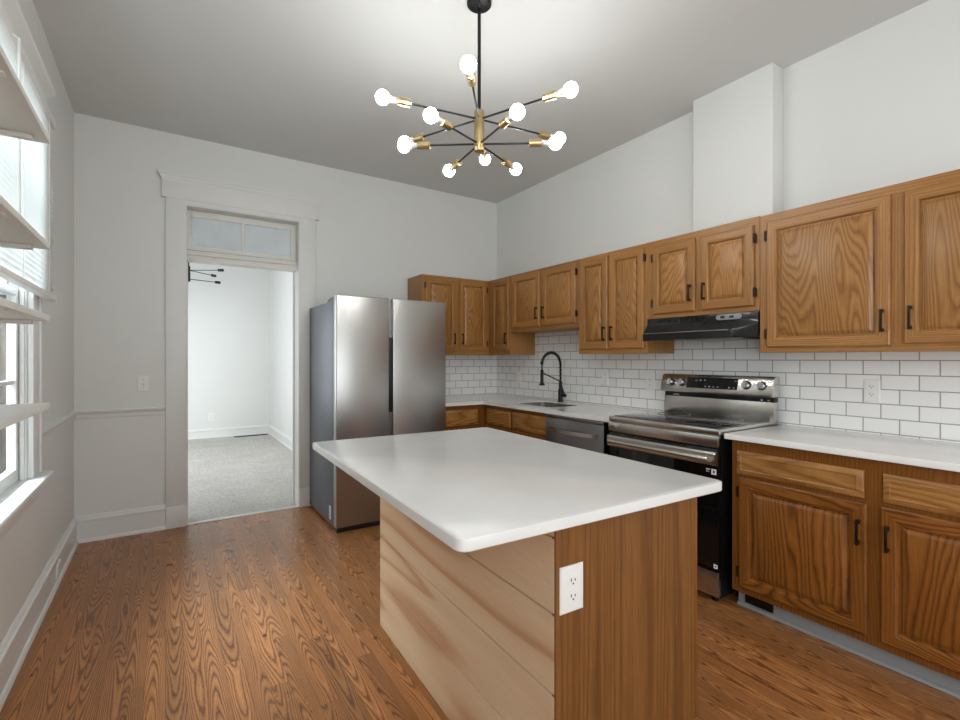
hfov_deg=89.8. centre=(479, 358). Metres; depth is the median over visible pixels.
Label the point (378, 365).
refrigerator
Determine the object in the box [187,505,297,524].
trim
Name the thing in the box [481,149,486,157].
socket
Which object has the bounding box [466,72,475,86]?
socket
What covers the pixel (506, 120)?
socket
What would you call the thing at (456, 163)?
socket
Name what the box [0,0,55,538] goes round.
window
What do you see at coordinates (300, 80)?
ceiling
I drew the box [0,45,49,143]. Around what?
wall shelf
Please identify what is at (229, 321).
wall
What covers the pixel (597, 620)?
kitchen island
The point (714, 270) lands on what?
upper cabinet
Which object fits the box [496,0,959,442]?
wall
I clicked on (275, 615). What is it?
floor
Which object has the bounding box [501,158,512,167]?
socket
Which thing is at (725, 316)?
switch plate
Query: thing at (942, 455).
countertop
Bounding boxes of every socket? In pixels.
[397,96,410,107]
[412,133,424,142]
[417,141,429,149]
[438,118,452,130]
[451,159,461,169]
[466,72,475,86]
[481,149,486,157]
[499,115,512,128]
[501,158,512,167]
[529,139,541,146]
[537,130,550,139]
[542,90,557,102]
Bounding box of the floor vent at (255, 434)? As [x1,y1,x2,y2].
[234,434,267,436]
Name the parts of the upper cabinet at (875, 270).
door panel, door, pull, pull, door, door panel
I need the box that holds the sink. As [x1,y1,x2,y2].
[519,402,576,406]
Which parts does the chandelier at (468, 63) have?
bulb, bulb, bulb, bulb, arm, arm, bulb, arm, arm, arm, bulb, arm, rod, bulb, arm, arm, arm, arm, arm, bulb, bulb, bulb, bulb, bulb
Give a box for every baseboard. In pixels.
[0,517,78,710]
[75,504,165,543]
[188,424,268,439]
[268,424,291,449]
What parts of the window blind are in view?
cord, rail, cord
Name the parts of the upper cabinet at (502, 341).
door, door panel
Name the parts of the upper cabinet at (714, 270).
door panel, door, pull, pull, door panel, door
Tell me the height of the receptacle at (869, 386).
0.025 m
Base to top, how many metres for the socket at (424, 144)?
0.036 m
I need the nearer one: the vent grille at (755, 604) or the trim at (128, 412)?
the vent grille at (755, 604)
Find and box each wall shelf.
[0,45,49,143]
[0,195,49,249]
[0,297,49,323]
[0,403,49,429]
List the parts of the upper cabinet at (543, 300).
door, door panel, door panel, door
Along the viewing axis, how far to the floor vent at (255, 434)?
8.11 m
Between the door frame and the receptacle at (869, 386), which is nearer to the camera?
the receptacle at (869, 386)
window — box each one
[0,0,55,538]
[187,210,295,259]
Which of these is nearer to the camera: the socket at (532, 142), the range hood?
the socket at (532, 142)
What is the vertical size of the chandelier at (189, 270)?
0.784 m
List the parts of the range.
handle, handle panel, oven door, knob, knob, drawer, control panel, panel, knob, knob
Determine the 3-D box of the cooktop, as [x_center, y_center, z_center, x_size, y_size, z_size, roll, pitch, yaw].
[1.322,0.390,3.035,0.637,0.038,0.755,0,0,-33]
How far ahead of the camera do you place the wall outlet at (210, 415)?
7.94 m
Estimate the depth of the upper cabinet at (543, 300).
4.21 m
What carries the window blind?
attached to the window at (21, 345)
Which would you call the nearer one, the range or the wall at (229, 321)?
the range
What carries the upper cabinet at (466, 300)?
attached to the wall at (373, 235)
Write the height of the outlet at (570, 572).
0.122 m
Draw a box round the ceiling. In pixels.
[33,0,928,202]
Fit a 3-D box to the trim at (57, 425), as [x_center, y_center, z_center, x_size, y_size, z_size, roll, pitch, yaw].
[-2.537,0.400,2.917,0.026,0.062,1.208,0,0,-33]
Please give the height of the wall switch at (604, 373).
0.118 m
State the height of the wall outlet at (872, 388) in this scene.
0.118 m
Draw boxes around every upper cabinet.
[408,274,488,354]
[489,276,534,354]
[511,260,578,332]
[579,243,673,353]
[647,216,759,319]
[760,169,959,352]
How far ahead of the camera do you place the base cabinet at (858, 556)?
2.08 m
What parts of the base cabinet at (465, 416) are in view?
drawer, door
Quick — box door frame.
[157,169,322,528]
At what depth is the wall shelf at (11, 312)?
1.22 m
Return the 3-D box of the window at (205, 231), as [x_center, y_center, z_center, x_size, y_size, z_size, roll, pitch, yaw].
[-2.011,-1.039,4.108,0.837,0.316,0.036,0,0,-33]
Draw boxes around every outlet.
[56,560,60,578]
[208,412,213,421]
[559,561,582,615]
[646,374,654,389]
[864,379,880,402]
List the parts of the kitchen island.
panel, frame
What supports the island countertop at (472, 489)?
on the kitchen island
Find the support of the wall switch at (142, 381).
attached to the wall at (373, 235)
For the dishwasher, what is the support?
on the floor at (275, 615)
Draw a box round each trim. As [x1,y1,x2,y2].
[43,411,77,439]
[75,407,165,419]
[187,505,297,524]
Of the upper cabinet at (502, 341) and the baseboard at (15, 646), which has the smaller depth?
the baseboard at (15, 646)
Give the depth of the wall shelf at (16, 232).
1.23 m
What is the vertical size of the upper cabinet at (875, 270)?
0.765 m
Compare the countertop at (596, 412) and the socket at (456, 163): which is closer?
the socket at (456, 163)
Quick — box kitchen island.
[380,497,696,719]
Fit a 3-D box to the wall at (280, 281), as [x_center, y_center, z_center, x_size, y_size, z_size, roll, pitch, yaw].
[-2.427,-0.220,6.604,0.100,3.054,4.447,0,0,-33]
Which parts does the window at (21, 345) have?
sash, sash, sill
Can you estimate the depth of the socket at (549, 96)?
2.14 m
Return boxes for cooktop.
[609,410,778,435]
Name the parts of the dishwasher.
handle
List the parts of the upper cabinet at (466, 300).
door, door panel, door, door panel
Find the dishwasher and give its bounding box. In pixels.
[546,414,611,454]
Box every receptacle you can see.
[568,575,577,586]
[568,591,577,602]
[867,384,875,388]
[867,392,875,396]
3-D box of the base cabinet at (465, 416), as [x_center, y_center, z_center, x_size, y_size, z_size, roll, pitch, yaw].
[-0.332,0.865,4.644,0.484,0.884,0.706,0,0,-33]
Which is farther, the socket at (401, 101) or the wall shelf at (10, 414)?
the socket at (401, 101)
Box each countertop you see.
[313,427,721,551]
[446,394,653,421]
[724,424,959,471]
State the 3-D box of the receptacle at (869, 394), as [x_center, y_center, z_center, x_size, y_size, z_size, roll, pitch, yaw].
[2.054,0.189,2.528,0.003,0.025,0.034,0,0,-33]
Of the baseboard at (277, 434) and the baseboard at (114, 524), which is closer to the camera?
the baseboard at (114, 524)
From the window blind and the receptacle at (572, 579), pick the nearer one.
the receptacle at (572, 579)
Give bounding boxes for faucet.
[539,351,566,401]
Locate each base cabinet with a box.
[446,404,483,430]
[484,404,546,440]
[732,440,959,698]
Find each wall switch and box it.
[137,376,148,391]
[602,371,607,384]
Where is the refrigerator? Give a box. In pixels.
[310,295,445,532]
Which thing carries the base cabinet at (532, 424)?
on the floor at (275, 615)
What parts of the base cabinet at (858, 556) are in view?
drawer, door panel, door, pull, pull, door, drawer, door panel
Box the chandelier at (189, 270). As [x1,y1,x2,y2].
[188,263,223,283]
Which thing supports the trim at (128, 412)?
attached to the wall at (373, 235)
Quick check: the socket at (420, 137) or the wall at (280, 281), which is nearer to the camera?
the socket at (420, 137)
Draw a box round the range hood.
[643,311,759,340]
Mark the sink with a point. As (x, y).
(543, 404)
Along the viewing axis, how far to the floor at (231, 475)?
5.37 m
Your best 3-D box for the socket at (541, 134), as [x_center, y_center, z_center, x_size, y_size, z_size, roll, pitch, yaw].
[0.336,-1.173,2.525,0.064,0.036,0.036,0,0,-26]
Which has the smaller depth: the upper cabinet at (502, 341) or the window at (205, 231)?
the window at (205, 231)
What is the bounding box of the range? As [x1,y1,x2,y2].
[607,373,779,600]
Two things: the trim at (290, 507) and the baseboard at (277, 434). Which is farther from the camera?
the baseboard at (277, 434)
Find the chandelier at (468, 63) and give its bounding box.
[376,0,577,176]
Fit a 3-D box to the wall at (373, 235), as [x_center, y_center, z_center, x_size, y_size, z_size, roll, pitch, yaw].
[-1.315,-0.195,4.551,3.860,3.104,0.208,0,0,-33]
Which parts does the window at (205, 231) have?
pane, pane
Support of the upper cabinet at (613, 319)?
attached to the wall at (878, 107)
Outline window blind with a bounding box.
[0,2,56,300]
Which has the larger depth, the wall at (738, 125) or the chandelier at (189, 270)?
the chandelier at (189, 270)
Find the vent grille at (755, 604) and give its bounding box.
[745,594,773,612]
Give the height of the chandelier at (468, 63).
0.732 m
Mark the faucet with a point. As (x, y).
(561, 394)
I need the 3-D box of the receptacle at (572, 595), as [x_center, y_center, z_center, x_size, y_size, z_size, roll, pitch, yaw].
[0.243,0.623,1.260,0.034,0.025,0.003,0,0,-31]
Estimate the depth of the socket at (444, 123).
2.14 m
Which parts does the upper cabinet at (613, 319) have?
door, door panel, pull, door panel, door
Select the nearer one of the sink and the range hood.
the range hood
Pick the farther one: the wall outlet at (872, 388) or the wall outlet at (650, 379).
the wall outlet at (650, 379)
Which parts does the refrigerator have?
door, door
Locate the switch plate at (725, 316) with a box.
[716,313,741,319]
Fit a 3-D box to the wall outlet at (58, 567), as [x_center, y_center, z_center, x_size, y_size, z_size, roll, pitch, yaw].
[-2.459,1.227,2.813,0.009,0.072,0.115,0,0,-33]
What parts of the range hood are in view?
lip trim, filter plate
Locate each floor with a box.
[0,506,959,719]
[187,433,296,522]
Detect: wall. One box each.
[0,0,73,643]
[74,112,496,516]
[188,263,269,429]
[270,270,291,437]
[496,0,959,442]
[693,62,782,231]
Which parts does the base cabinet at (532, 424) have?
drawer, door, drawer, door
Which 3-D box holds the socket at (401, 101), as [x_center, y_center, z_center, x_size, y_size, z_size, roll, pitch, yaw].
[-0.348,-1.173,2.202,0.064,0.036,0.036,0,0,-24]
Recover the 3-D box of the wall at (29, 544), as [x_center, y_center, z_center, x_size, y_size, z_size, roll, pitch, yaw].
[-1.101,-0.195,0.495,0.220,3.104,7.233,0,0,-33]
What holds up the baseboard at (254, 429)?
attached to the wall at (229, 321)
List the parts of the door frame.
cornice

